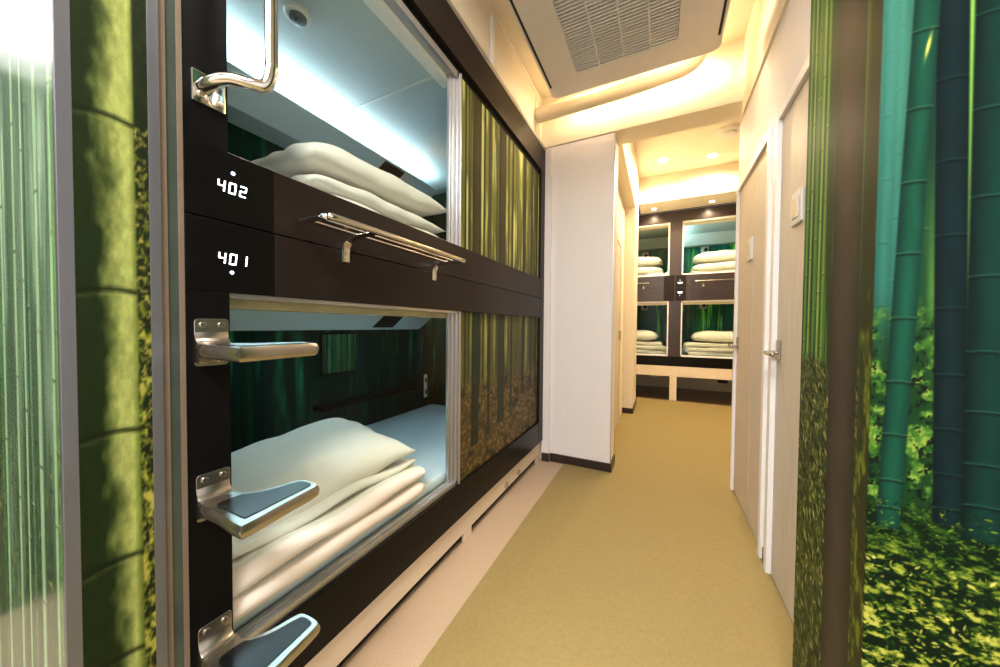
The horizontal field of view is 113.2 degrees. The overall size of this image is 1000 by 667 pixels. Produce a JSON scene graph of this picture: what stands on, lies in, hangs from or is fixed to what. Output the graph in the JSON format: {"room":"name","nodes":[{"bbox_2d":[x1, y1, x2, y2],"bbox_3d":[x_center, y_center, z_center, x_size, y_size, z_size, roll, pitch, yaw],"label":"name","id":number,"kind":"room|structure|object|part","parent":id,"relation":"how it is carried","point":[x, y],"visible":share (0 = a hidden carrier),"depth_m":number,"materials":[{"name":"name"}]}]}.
{"room":"capsule hotel","nodes":[
{"label":"capsule hotel","id":0,"kind":"room"},
{"bbox_2d":[451,0,541,139],"bbox_3d":[-0.236,-1.666,1.620,0.100,0.425,2.420,1,1,26],"label":"wall","id":1,"kind":"structure","parent":0,"point":[476,14],"depth_m":2.02,"materials":[{"name":"beige paint"}]},
{"bbox_2d":[490,15,494,66],"bbox_3d":[-0.044,-1.638,1.883,0.016,0.330,0.030,1,1,26],"label":"cable raceway","id":2,"kind":"object","parent":1,"relation":"attached to","point":[492,19],"visible":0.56,"depth_m":1.87,"materials":[{"name":"beige plastic"}]},
{"bbox_2d":[495,15,536,133],"bbox_3d":[0.128,-1.675,2.244,0.007,0.390,0.702,1,1,26],"label":"batten","id":3,"kind":"object","parent":1,"relation":"attached to","point":[496,17],"visible":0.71,"depth_m":2.24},
{"bbox_2d":[341,385,731,666],"bbox_3d":[0.731,1.097,2.112,4.100,0.083,9.600,1,1,26],"label":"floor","id":4,"kind":"structure","parent":0,"point":[405,638],"depth_m":1.45,"materials":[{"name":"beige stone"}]},
{"bbox_2d":[184,213,543,666],"bbox_3d":[-0.596,0.392,1.912,1.022,1.322,2.279,1,1,26],"label":"capsule","id":5,"kind":"object","parent":4,"relation":"on","point":[392,339],"visible":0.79,"depth_m":1.48,"materials":[{"name":"brown laminate"}]},
{"bbox_3d":[-0.633,0.327,0.712,0.034,0.835,0.076,1,1,26],"label":"post","id":6,"kind":"part","parent":5,"relation":"part of","materials":[{"name":"black wood"}]},
{"bbox_2d":[193,318,318,365],"bbox_3d":[-0.509,0.019,0.705,0.184,0.099,0.176,1,1,26],"label":"step","id":7,"kind":"structure","parent":5,"relation":"attached to","point":[212,345],"depth_m":0.67,"materials":[{"name":"metal"}]},
{"bbox_3d":[-0.611,0.018,0.699,0.005,0.099,0.060,1,1,26],"label":"mounting plate","id":8,"kind":"part","parent":7,"relation":"part of","materials":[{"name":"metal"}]},
{"bbox_2d":[195,466,319,539],"bbox_3d":[-0.512,0.344,0.712,0.184,0.099,0.176,1,1,26],"label":"step","id":9,"kind":"structure","parent":5,"relation":"attached to","point":[242,515],"depth_m":0.68,"materials":[{"name":"metal"}]},
{"bbox_3d":[-0.614,0.343,0.707,0.005,0.099,0.060,1,1,26],"label":"mounting plate","id":10,"kind":"part","parent":9,"relation":"part of","materials":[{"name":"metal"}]},
{"bbox_2d":[197,610,319,666],"bbox_3d":[-0.514,0.666,0.719,0.184,0.099,0.176,1,1,26],"label":"step","id":11,"kind":"structure","parent":5,"relation":"attached to","point":[218,645],"depth_m":0.70,"materials":[{"name":"metal"}]},
{"bbox_3d":[-0.616,0.666,0.714,0.005,0.099,0.060,1,1,26],"label":"mounting plate","id":12,"kind":"part","parent":11,"relation":"part of","materials":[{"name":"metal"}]},
{"bbox_2d":[230,318,432,452],"bbox_3d":[-1.067,0.231,2.055,0.004,0.940,2.088,1,1,26],"label":"print","id":13,"kind":"object","parent":5,"relation":"attached to","point":[271,398],"depth_m":2.03,"materials":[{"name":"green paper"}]},
{"bbox_2d":[319,332,356,375],"bbox_3d":[-1.027,0.125,2.105,0.014,0.264,0.264,1,1,26],"label":"picture frame","id":14,"kind":"object","parent":5,"relation":"attached to","point":[337,350],"depth_m":2.09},
{"bbox_2d":[233,404,445,631],"bbox_3d":[-0.647,0.681,1.853,0.935,0.052,2.050,1,1,26],"label":"mattress","id":15,"kind":"object","parent":5,"relation":"in","point":[423,429],"visible":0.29,"depth_m":1.87,"materials":[{"name":"white fabric"}]},
{"bbox_2d":[232,457,424,621],"bbox_3d":[-0.709,0.589,1.158,0.536,0.161,0.764,1,1,26],"label":"duvet","id":16,"kind":"object","parent":15,"relation":"on","point":[266,562],"visible":0.33,"depth_m":0.95,"materials":[{"name":"white fabric"}]},
{"bbox_2d":[231,418,417,524],"bbox_3d":[-0.695,0.471,1.205,0.441,0.193,0.646,1,1,30],"label":"pillow","id":17,"kind":"object","parent":16,"relation":"on","point":[333,454],"visible":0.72,"depth_m":1.14,"materials":[{"name":"white fabric"}]},
{"bbox_2d":[323,334,355,373],"bbox_3d":[-1.019,0.125,2.101,0.001,0.240,0.240,1,1,26],"label":"picture","id":18,"kind":"object","parent":5,"relation":"attached to","point":[339,350],"depth_m":2.10,"materials":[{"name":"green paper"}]},
{"bbox_2d":[181,0,545,298],"bbox_3d":[-0.585,-0.874,1.883,1.024,1.206,2.279,1,1,26],"label":"capsule","id":19,"kind":"object","parent":5,"relation":"on","point":[405,88],"visible":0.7,"depth_m":1.54,"materials":[{"name":"brown laminate"}]},
{"bbox_3d":[-0.625,-0.800,0.687,0.034,0.810,0.076,1,1,26],"label":"post","id":20,"kind":"part","parent":19,"relation":"part of","materials":[{"name":"brown wood"}]},
{"bbox_2d":[191,0,278,114],"bbox_3d":[-0.543,-0.879,0.675,0.149,0.814,0.060,0,1,1],"label":"grab rail","id":21,"kind":"object","parent":19,"relation":"attached to","point":[208,90],"visible":1,"depth_m":0.68,"materials":[{"name":"silver metal"}]},
{"bbox_3d":[-0.608,-0.504,0.688,0.004,0.064,0.058,1,1,26],"label":"mounting plate","id":22,"kind":"part","parent":21,"relation":"part of","materials":[{"name":"silver metal"}]},
{"bbox_2d":[283,1,311,27],"bbox_3d":[-0.759,-1.186,1.238,0.090,0.036,0.090,1,1,26],"label":"smoke detector","id":23,"kind":"object","parent":19,"relation":"attached to","point":[295,12],"visible":1,"depth_m":1.22,"materials":[{"name":"white plastic"}]},
{"bbox_2d":[228,122,432,223],"bbox_3d":[-1.060,-0.789,2.032,0.004,0.870,2.088,1,1,26],"label":"print","id":24,"kind":"object","parent":19,"relation":"attached to","point":[246,144],"depth_m":1.64,"materials":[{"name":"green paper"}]},
{"bbox_2d":[378,161,404,178],"bbox_3d":[-0.742,-1.069,2.205,0.092,0.090,0.210,1,1,26],"label":"speaker grille","id":25,"kind":"object","parent":19,"relation":"attached to","point":[387,166],"depth_m":2.19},
{"bbox_3d":[-0.134,-0.339,1.709,0.035,0.150,1.984,1,1,26],"label":"band rail","id":26,"kind":"part","parent":19,"relation":"part of","materials":[{"name":"brown laminate"}]},
{"bbox_2d":[433,192,446,239],"bbox_3d":[-0.180,-0.799,2.763,0.935,0.870,0.001,1,1,26],"label":"print","id":27,"kind":"object","parent":19,"relation":"attached to","point":[439,220],"depth_m":2.92,"materials":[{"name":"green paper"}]},
{"bbox_3d":[-0.134,-1.457,1.656,0.034,0.024,2.270,1,1,26],"label":"trim","id":28,"kind":"part","parent":19,"relation":"part of","materials":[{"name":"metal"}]},
{"bbox_3d":[0.053,-0.827,2.081,0.004,0.810,1.135,1,1,26],"label":"printed panel","id":29,"kind":"part","parent":19,"relation":"part of","materials":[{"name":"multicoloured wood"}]},
{"bbox_3d":[0.322,-0.872,2.646,0.056,1.180,0.113,1,1,26],"label":"post","id":30,"kind":"part","parent":19,"relation":"part of","materials":[{"name":"brown laminate"}]},
{"bbox_3d":[-0.655,-0.372,1.837,0.890,0.050,2.050,1,1,26],"label":"mattress","id":31,"kind":"object","parent":19,"relation":"in","visible":0},
{"bbox_2d":[332,194,437,236],"bbox_3d":[-0.624,-0.427,1.331,0.454,0.081,0.724,1,1,26],"label":"duvet","id":32,"kind":"object","parent":31,"relation":"on","point":[349,200],"visible":0.02,"depth_m":1.15,"materials":[{"name":"white fabric"}]},
{"bbox_2d":[291,174,445,233],"bbox_3d":[-0.589,-0.489,1.351,0.439,0.092,0.641,1,1,26],"label":"pillow","id":33,"kind":"object","parent":32,"relation":"on","point":[329,185],"visible":0.27,"depth_m":1.17,"materials":[{"name":"white fabric"}]},
{"bbox_2d":[251,142,445,216],"bbox_3d":[-0.583,-0.585,1.359,0.439,0.137,0.679,1,3,26],"label":"pillow","id":34,"kind":"object","parent":33,"relation":"on","point":[331,161],"visible":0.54,"depth_m":1.10,"materials":[{"name":"white fabric"}]},
{"bbox_2d":[313,385,414,411],"bbox_3d":[-0.897,0.441,2.303,0.100,0.024,0.800,1,1,26],"label":"shelf","id":35,"kind":"object","parent":5,"relation":"attached to","point":[336,403],"depth_m":2.20,"materials":[{"name":"black wood"}]},
{"bbox_2d":[296,212,465,280],"bbox_3d":[-0.334,-0.260,1.110,0.134,0.087,0.638,1,1,26],"label":"towel rack","id":36,"kind":"object","parent":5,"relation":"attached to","point":[347,241],"visible":1,"depth_m":0.98,"materials":[{"name":"silver metal"}]},
{"bbox_2d":[372,316,402,327],"bbox_3d":[-0.750,-0.085,2.227,0.092,0.090,0.210,1,1,26],"label":"speaker grille","id":37,"kind":"object","parent":5,"relation":"attached to","point":[381,321],"depth_m":2.22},
{"bbox_3d":[-0.181,0.810,1.658,0.035,0.168,2.156,1,1,26],"label":"rail","id":38,"kind":"part","parent":5,"relation":"part of","materials":[{"name":"black laminate"}]},
{"bbox_3d":[-0.136,-0.185,1.713,0.035,0.152,1.984,1,1,26],"label":"band rail","id":39,"kind":"part","parent":5,"relation":"part of","materials":[{"name":"brown laminate"}]},
{"bbox_3d":[-0.166,0.976,1.718,0.015,0.168,2.271,1,1,26],"label":"board","id":40,"kind":"part","parent":5,"relation":"part of","materials":[{"name":"beige wood"}]},
{"bbox_2d":[424,374,426,397],"bbox_3d":[-0.656,0.460,2.898,0.012,0.200,0.036,1,1,26],"label":"outlet plate","id":41,"kind":"object","parent":5,"relation":"attached to","point":[425,375],"depth_m":2.89,"materials":[{"name":"white plastic"}]},
{"bbox_2d":[433,318,445,405],"bbox_3d":[-0.188,0.221,2.786,0.935,0.940,0.001,1,1,26],"label":"print","id":42,"kind":"object","parent":5,"relation":"attached to","point":[439,324],"depth_m":2.96,"materials":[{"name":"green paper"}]},
{"bbox_3d":[0.045,0.300,2.107,0.004,0.835,1.135,1,1,26],"label":"printed panel","id":43,"kind":"part","parent":5,"relation":"part of","materials":[{"name":"brown wood"}]},
{"bbox_3d":[0.313,0.297,2.672,0.056,1.153,0.113,1,1,26],"label":"post","id":44,"kind":"part","parent":5,"relation":"part of","materials":[{"name":"brown laminate"}]},
{"bbox_2d":[419,397,792,666],"bbox_3d":[1.164,1.083,1.094,2.530,0.004,8.150,1,1,26],"label":"carpet","id":45,"kind":"object","parent":4,"relation":"on","point":[653,560],"visible":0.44,"depth_m":1.46,"materials":[{"name":"yellow carpet"}]},
{"bbox_2d":[638,397,727,405],"bbox_3d":[3.084,1.015,4.693,2.235,0.007,0.015,1,1,26],"label":"threshold strip","id":46,"kind":"object","parent":4,"relation":"on","point":[638,397],"visible":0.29,"depth_m":4.87,"materials":[{"name":"brown wood"}]},
{"bbox_2d":[636,364,731,400],"bbox_3d":[2.855,0.741,5.427,3.200,0.519,1.118,1,1,26],"label":"platform","id":47,"kind":"object","parent":4,"relation":"on","point":[673,372],"visible":0.3,"depth_m":4.91,"materials":[{"name":"beige wood"}]},
{"bbox_2d":[636,288,674,365],"bbox_3d":[2.121,-0.117,5.740,1.578,1.168,1.070,1,1,26],"label":"capsule","id":48,"kind":"object","parent":47,"relation":"on","point":[655,307],"visible":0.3,"depth_m":5.09,"materials":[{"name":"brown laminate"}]},
{"bbox_2d":[637,305,666,346],"bbox_3d":[2.346,-0.141,6.201,1.518,0.990,0.004,1,1,26],"label":"print","id":49,"kind":"object","parent":48,"relation":"attached to","point":[653,318],"depth_m":5.97,"materials":[{"name":"green"}]},
{"bbox_3d":[1.890,0.403,5.287,1.578,0.145,0.035,1,1,26],"label":"rail","id":50,"kind":"part","parent":48,"relation":"part of","materials":[{"name":"black laminate"}]},
{"bbox_3d":[1.898,-0.596,5.264,1.578,0.194,0.035,1,1,26],"label":"band rail","id":51,"kind":"part","parent":48,"relation":"part of","materials":[{"name":"grey laminate"}]},
{"bbox_2d":[637,211,675,288],"bbox_3d":[2.129,-1.268,5.713,1.578,1.128,1.072,1,1,26],"label":"capsule","id":52,"kind":"object","parent":48,"relation":"on","point":[656,232],"visible":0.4,"depth_m":5.06,"materials":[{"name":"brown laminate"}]},
{"bbox_2d":[638,250,667,272],"bbox_3d":[2.355,-1.266,6.176,1.518,0.820,0.004,1,1,26],"label":"print","id":53,"kind":"object","parent":52,"relation":"attached to","point":[662,254],"depth_m":5.92,"materials":[{"name":"green"}]},
{"bbox_3d":[1.899,-0.787,5.260,1.578,0.184,0.035,1,1,26],"label":"band rail","id":54,"kind":"part","parent":52,"relation":"part of","materials":[{"name":"grey laminate"}]},
{"bbox_3d":[2.577,-1.261,4.920,0.078,0.790,0.034,1,1,26],"label":"post","id":55,"kind":"part","parent":52,"relation":"part of","materials":[{"name":"grey laminate"}]},
{"bbox_3d":[2.152,-0.874,5.750,1.480,0.050,0.920,1,1,26],"label":"mattress","id":56,"kind":"object","parent":52,"relation":"in","visible":0},
{"bbox_2d":[638,273,667,275],"bbox_3d":[2.280,-0.921,5.431,0.890,0.056,0.444,1,1,26],"label":"duvet","id":57,"kind":"object","parent":56,"relation":"on","point":[659,273],"visible":0.09,"depth_m":5.11,"materials":[{"name":"white fabric"}]},
{"bbox_2d":[638,267,663,274],"bbox_3d":[2.275,-1.010,5.427,0.780,0.138,0.407,1,1,26],"label":"pillow","id":58,"kind":"object","parent":57,"relation":"on","point":[641,270],"visible":0.35,"depth_m":5.20,"materials":[{"name":"white fabric"}]},
{"bbox_2d":[638,257,662,266],"bbox_3d":[2.276,-1.158,5.424,0.741,0.169,0.407,1,1,26],"label":"pillow","id":59,"kind":"object","parent":58,"relation":"on","point":[642,261],"visible":0.42,"depth_m":5.20,"materials":[{"name":"white fabric"}]},
{"bbox_3d":[2.568,-0.072,4.947,0.078,0.830,0.034,1,1,26],"label":"post","id":60,"kind":"part","parent":48,"relation":"part of","materials":[{"name":"grey laminate"}]},
{"bbox_3d":[2.143,0.336,5.777,1.480,0.050,0.920,1,1,26],"label":"mattress","id":61,"kind":"object","parent":48,"relation":"in","visible":0},
{"bbox_2d":[636,340,666,353],"bbox_3d":[2.263,0.217,5.460,0.915,0.200,0.444,1,1,26],"label":"duvet","id":62,"kind":"object","parent":61,"relation":"on","point":[642,346],"visible":0.49,"depth_m":5.20,"materials":[{"name":"white fabric"}]},
{"bbox_2d":[637,330,658,339],"bbox_3d":[2.249,0.025,5.460,0.702,0.175,0.407,1,1,26],"label":"pillow","id":63,"kind":"object","parent":62,"relation":"on","point":[641,334],"visible":0.43,"depth_m":5.23,"materials":[{"name":"white fabric"}]},
{"bbox_3d":[2.608,0.826,4.977,0.095,0.365,0.087,1,1,26],"label":"leg","id":64,"kind":"part","parent":47,"relation":"part of","materials":[{"name":"beige wood"}]},
{"bbox_2d":[673,286,733,368],"bbox_3d":[3.559,-0.090,5.038,1.622,1.168,1.072,1,1,26],"label":"capsule","id":65,"kind":"object","parent":47,"relation":"on","point":[711,308],"visible":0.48,"depth_m":4.89,"materials":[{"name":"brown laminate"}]},
{"bbox_3d":[2.641,-0.070,4.912,0.084,0.830,0.034,1,1,26],"label":"post","id":66,"kind":"part","parent":65,"relation":"part of","materials":[{"name":"grey laminate"}]},
{"bbox_2d":[681,352,724,356],"bbox_3d":[3.572,0.362,5.080,1.480,0.050,0.920,1,1,26],"label":"mattress","id":67,"kind":"object","parent":65,"relation":"in","point":[682,353],"visible":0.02,"depth_m":5.18,"materials":[{"name":"white fabric"}]},
{"bbox_2d":[683,342,732,356],"bbox_3d":[3.290,0.236,4.959,0.936,0.200,0.444,1,1,26],"label":"duvet","id":68,"kind":"object","parent":67,"relation":"on","point":[696,348],"visible":0.66,"depth_m":4.85,"materials":[{"name":"white fabric"}]},
{"bbox_2d":[690,331,732,341],"bbox_3d":[3.273,0.044,4.960,0.702,0.175,0.407,1,1,26],"label":"pillow","id":69,"kind":"object","parent":68,"relation":"on","point":[703,336],"visible":0.8,"depth_m":4.83,"materials":[{"name":"white fabric"}]},
{"bbox_3d":[3.466,-0.480,5.634,0.110,0.120,0.030,1,1,26],"label":"control panel","id":70,"kind":"part","parent":65,"relation":"part of","materials":[{"name":"white plastic"}]},
{"bbox_3d":[3.328,0.430,4.585,1.622,0.145,0.035,1,1,26],"label":"rail","id":71,"kind":"part","parent":65,"relation":"part of","materials":[{"name":"black laminate"}]},
{"bbox_2d":[675,203,735,287],"bbox_3d":[3.567,-1.241,5.012,1.622,1.128,1.072,1,1,26],"label":"capsule","id":72,"kind":"object","parent":65,"relation":"on","point":[706,229],"visible":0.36,"depth_m":4.87,"materials":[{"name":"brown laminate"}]},
{"bbox_3d":[2.650,-1.260,4.885,0.084,0.790,0.034,1,1,26],"label":"post","id":73,"kind":"part","parent":72,"relation":"part of","materials":[{"name":"brown laminate"}]},
{"bbox_3d":[3.482,-1.420,5.608,0.110,0.120,0.030,1,1,26],"label":"control panel","id":74,"kind":"part","parent":72,"relation":"part of","materials":[{"name":"white plastic"}]},
{"bbox_2d":[683,244,734,273],"bbox_3d":[3.793,-1.239,5.474,1.562,0.820,0.004,1,1,26],"label":"print","id":75,"kind":"object","parent":72,"relation":"attached to","point":[689,253],"depth_m":5.68,"materials":[{"name":"green"}]},
{"bbox_3d":[3.337,-0.760,4.559,1.622,0.184,0.035,1,1,26],"label":"band rail","id":76,"kind":"part","parent":72,"relation":"part of","materials":[{"name":"brown laminate"}]},
{"bbox_2d":[694,279,734,286],"bbox_3d":[3.073,-0.709,4.610,0.634,0.085,0.107,1,1,26],"label":"towel bar","id":77,"kind":"object","parent":72,"relation":"attached to","point":[703,283],"visible":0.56,"depth_m":4.63,"materials":[{"name":"metal"}]},
{"bbox_3d":[3.581,-0.847,5.053,1.480,0.050,0.920,1,1,26],"label":"mattress","id":78,"kind":"object","parent":72,"relation":"in","visible":0},
{"bbox_2d":[690,269,734,272],"bbox_3d":[3.307,-0.902,4.930,0.891,0.056,0.444,1,1,26],"label":"duvet","id":79,"kind":"object","parent":78,"relation":"on","point":[733,269],"visible":0.05,"depth_m":4.82,"materials":[{"name":"white fabric"}]},
{"bbox_2d":[690,261,734,271],"bbox_3d":[3.300,-0.990,4.928,0.780,0.135,0.407,1,1,26],"label":"pillow","id":80,"kind":"object","parent":79,"relation":"on","point":[727,265],"visible":0.48,"depth_m":4.80,"materials":[{"name":"white fabric"}]},
{"bbox_2d":[692,250,734,263],"bbox_3d":[3.301,-1.140,4.925,0.741,0.173,0.407,1,1,26],"label":"pillow","id":81,"kind":"object","parent":80,"relation":"on","point":[722,255],"visible":0.6,"depth_m":4.81,"materials":[{"name":"white fabric"}]},
{"bbox_2d":[681,304,733,351],"bbox_3d":[3.784,-0.115,5.500,1.562,0.990,0.004,1,1,26],"label":"print","id":82,"kind":"object","parent":65,"relation":"attached to","point":[701,317],"depth_m":5.62,"materials":[{"name":"green"}]},
{"bbox_3d":[3.336,-0.569,4.563,1.622,0.194,0.035,1,1,26],"label":"band rail","id":83,"kind":"part","parent":65,"relation":"part of","materials":[{"name":"grey laminate"}]},
{"bbox_2d":[717,379,727,383],"bbox_3d":[3.409,0.693,5.055,0.120,0.120,0.150,1,1,26],"label":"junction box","id":84,"kind":"object","parent":47,"relation":"attached to","point":[718,381],"visible":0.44,"depth_m":4.99,"materials":[{"name":"black plastic"}]},
{"bbox_2d":[539,132,617,462],"bbox_3d":[0.586,-0.227,2.709,0.671,2.540,0.210,1,1,26],"label":"wall","id":85,"kind":"structure","parent":0,"point":[583,273],"depth_m":2.57,"materials":[{"name":"white paint"}]},
{"bbox_2d":[542,148,552,452],"bbox_3d":[0.382,-0.217,2.678,0.057,2.520,0.024,1,1,26],"label":"trim","id":86,"kind":"structure","parent":85,"relation":"attached to","point":[549,152],"depth_m":2.67,"materials":[{"name":"white paint"}]},
{"bbox_2d":[541,452,614,472],"bbox_3d":[0.637,1.011,2.690,0.545,0.068,0.246,1,1,26],"label":"baseboard","id":87,"kind":"structure","parent":85,"relation":"attached to","point":[563,459],"depth_m":2.59,"materials":[{"name":"black wood"}]},
{"bbox_2d":[610,132,615,462],"bbox_3d":[0.843,-0.257,2.469,0.004,2.475,0.014,1,1,26],"label":"trim","id":88,"kind":"structure","parent":85,"relation":"attached to","point":[615,132],"depth_m":2.46,"materials":[{"name":"metal"}]},
{"bbox_2d":[617,186,624,417],"bbox_3d":[1.157,-0.569,3.470,0.120,3.200,1.670,1,1,26],"label":"wall","id":89,"kind":"structure","parent":0,"point":[620,204],"depth_m":3.99,"materials":[{"name":"beige paint"}]},
{"bbox_2d":[614,234,621,429],"bbox_3d":[1.188,0.003,3.393,0.038,2.060,0.940,1,1,26],"label":"door","id":90,"kind":"structure","parent":89,"relation":"in","point":[619,244],"depth_m":3.63,"materials":[{"name":"brown wood"}]},
{"bbox_3d":[1.183,0.003,3.396,0.014,2.060,0.940,1,1,26],"label":"frame","id":91,"kind":"part","parent":90,"relation":"part of","materials":[{"name":"brown wood"}]},
{"bbox_2d":[622,399,635,413],"bbox_3d":[1.756,0.978,4.480,0.140,0.070,0.642,1,1,26],"label":"baseboard","id":92,"kind":"structure","parent":89,"relation":"attached to","point":[624,410],"depth_m":4.20,"materials":[{"name":"brown wood"}]},
{"bbox_2d":[490,0,754,98],"bbox_3d":[-0.257,-1.894,0.084,4.000,0.100,5.190,1,1,26],"label":"ceiling","id":93,"kind":"structure","parent":0,"point":[739,12],"depth_m":2.04,"materials":[{"name":"paint"}]},
{"bbox_2d":[506,0,730,97],"bbox_3d":[0.605,-1.749,1.664,0.990,0.248,1.000,1,1,26],"label":"air conditioner","id":94,"kind":"object","parent":93,"relation":"attached to","point":[576,46],"visible":1,"depth_m":1.81,"materials":[{"name":"plastic"}]},
{"bbox_2d":[510,0,551,88],"bbox_3d":[0.173,-1.642,1.865,0.012,0.005,0.780,1,1,26],"label":"outlet","id":95,"kind":"object","parent":94,"relation":"attached to","point":[514,6],"depth_m":1.85,"materials":[{"name":"beige paint"}]},
{"bbox_2d":[553,0,679,71],"bbox_3d":[0.595,-1.639,1.668,0.563,0.012,0.655,1,1,26],"label":"grille","id":96,"kind":"object","parent":94,"relation":"attached to","point":[595,34],"depth_m":1.77,"materials":[{"name":"beige metal"}]},
{"bbox_2d":[718,0,726,34],"bbox_3d":[1.026,-1.626,1.450,0.012,0.005,0.780,1,1,26],"label":"outlet","id":97,"kind":"object","parent":94,"relation":"attached to","point":[722,13],"depth_m":1.70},
{"bbox_2d":[535,54,706,123],"bbox_3d":[0.786,-1.760,2.289,1.139,0.263,0.163,1,1,26],"label":"duct pipe","id":98,"kind":"object","parent":93,"relation":"attached to","point":[661,76],"visible":0.72,"depth_m":2.27,"materials":[{"name":"beige paint"}]},
{"bbox_2d":[618,142,635,207],"bbox_3d":[1.275,-1.867,3.388,0.120,0.600,1.670,1,1,26],"label":"wall","id":99,"kind":"structure","parent":0,"point":[626,153],"depth_m":3.47,"materials":[{"name":"beige paint"}]},
{"bbox_2d":[622,160,638,407],"bbox_3d":[1.625,-0.589,4.521,0.440,3.200,0.630,1,1,26],"label":"wall column","id":100,"kind":"structure","parent":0,"point":[631,214],"depth_m":4.18,"materials":[{"name":"beige paint"}]},
{"bbox_2d":[541,37,743,148],"bbox_3d":[0.956,-1.822,2.496,1.470,0.655,0.215,1,1,26],"label":"beam","id":101,"kind":"structure","parent":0,"point":[711,94],"depth_m":2.31,"materials":[{"name":"beige paint"}]},
{"bbox_2d":[636,203,734,391],"bbox_3d":[3.165,-0.611,6.012,3.600,3.200,0.100,1,1,26],"label":"wall","id":102,"kind":"structure","parent":0,"point":[662,381],"depth_m":5.89,"materials":[{"name":"beige paint"}]},
{"bbox_2d":[634,114,743,178],"bbox_3d":[2.242,-2.209,3.372,3.000,0.100,2.500,1,1,26],"label":"ceiling","id":103,"kind":"structure","parent":0,"point":[686,150],"depth_m":3.92,"materials":[{"name":"paint"}]},
{"bbox_2d":[658,157,668,162],"bbox_3d":[2.046,-2.175,4.136,0.128,0.006,0.128,1,1,26],"label":"recessed light","id":104,"kind":"object","parent":103,"relation":"in","point":[664,159],"visible":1,"depth_m":4.12,"materials":[{"name":"white"}]},
{"bbox_2d":[706,152,718,157],"bbox_3d":[2.588,-2.168,4.016,0.128,0.006,0.128,1,1,26],"label":"recessed light","id":105,"kind":"object","parent":103,"relation":"in","point":[711,155],"visible":1,"depth_m":4.01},
{"bbox_2d":[708,153,716,157],"bbox_3d":[2.588,-2.167,4.016,0.096,0.005,0.096,1,1,9],"label":"diffuser","id":106,"kind":"object","parent":105,"relation":"attached to","point":[711,155],"depth_m":4.01,"materials":[{"name":"white plastic"}]},
{"bbox_2d":[716,123,740,137],"bbox_3d":[2.428,-2.131,3.494,0.240,0.060,0.240,1,1,26],"label":"smoke detector","id":107,"kind":"object","parent":103,"relation":"attached to","point":[732,129],"visible":0.91,"depth_m":3.45,"materials":[{"name":"plastic"}]},
{"bbox_2d":[639,162,738,213],"bbox_3d":[3.111,-1.995,4.376,2.310,0.360,0.460,1,1,26],"label":"wall","id":108,"kind":"structure","parent":0,"point":[693,188],"depth_m":4.45,"materials":[{"name":"beige paint"}]},
{"bbox_2d":[739,0,810,546],"bbox_3d":[1.285,-0.392,1.408,0.177,2.940,1.770,1,1,26],"label":"wall","id":109,"kind":"structure","parent":0,"point":[789,50],"depth_m":1.61,"materials":[{"name":"beige paint"}]},
{"bbox_2d":[728,117,774,557],"bbox_3d":[1.417,0.031,1.890,0.098,2.075,0.762,1,1,26],"label":"door","id":110,"kind":"structure","parent":109,"relation":"in","point":[754,199],"depth_m":1.82,"materials":[{"name":"brown wood"}]},
{"bbox_3d":[1.562,0.066,2.171,0.010,0.085,0.044,1,1,26],"label":"handle plate","id":111,"kind":"part","parent":110,"relation":"part of","materials":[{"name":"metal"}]},
{"bbox_3d":[1.440,-0.482,1.898,0.010,0.124,0.100,1,1,26],"label":"indicator plate","id":112,"kind":"part","parent":110,"relation":"part of","materials":[{"name":"white plastic"}]},
{"bbox_2d":[763,54,809,623],"bbox_3d":[1.030,0.058,1.097,0.098,2.050,0.872,1,1,26],"label":"door","id":113,"kind":"structure","parent":109,"relation":"in","point":[791,120],"depth_m":1.34,"materials":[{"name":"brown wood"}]},
{"bbox_3d":[1.144,0.084,1.377,0.058,0.020,0.126,1,1,26],"label":"handle","id":114,"kind":"part","parent":113,"relation":"part of","materials":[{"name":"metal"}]},
{"bbox_3d":[1.192,0.070,1.412,0.010,0.085,0.044,1,1,26],"label":"handle plate","id":115,"kind":"part","parent":113,"relation":"part of","materials":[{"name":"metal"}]},
{"bbox_3d":[1.120,-0.474,1.242,0.010,0.124,0.100,1,1,26],"label":"indicator plate","id":116,"kind":"part","parent":113,"relation":"part of","materials":[{"name":"white plastic"}]},
{"bbox_3d":[1.322,-0.368,0.363,1.355,2.940,0.176,1,1,26],"label":"wall","id":117,"kind":"structure","parent":0,"visible":0},
{"bbox_2d":[792,0,882,666],"bbox_3d":[0.743,-0.381,0.729,0.004,2.940,0.328,1,1,26],"label":"door frame","id":118,"kind":"structure","parent":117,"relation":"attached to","point":[846,35],"depth_m":0.71,"materials":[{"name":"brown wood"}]},
{"bbox_2d":[861,0,999,666],"bbox_3d":[1.232,-0.367,0.305,1.255,2.940,0.004,1,1,26],"label":"mural","id":119,"kind":"object","parent":117,"relation":"attached to","point":[931,592],"visible":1,"depth_m":0.55},
{"bbox_3d":[-1.315,-0.400,0.897,1.438,2.940,0.128,1,1,26],"label":"wall","id":120,"kind":"structure","parent":0,"visible":0},
{"bbox_2d":[0,0,64,666],"bbox_3d":[-1.297,-0.398,0.809,1.330,2.940,0.004,1,1,26],"label":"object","id":121,"kind":"object","parent":120,"relation":"attached to","point":[32,634],"visible":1,"depth_m":0.60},
{"bbox_2d":[50,0,189,666],"bbox_3d":[-0.664,-0.388,0.584,0.010,2.940,0.155,1,1,26],"label":"panel","id":122,"kind":"object","parent":120,"relation":"attached to","point":[117,64],"visible":1,"depth_m":0.58,"materials":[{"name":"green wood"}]}
]}

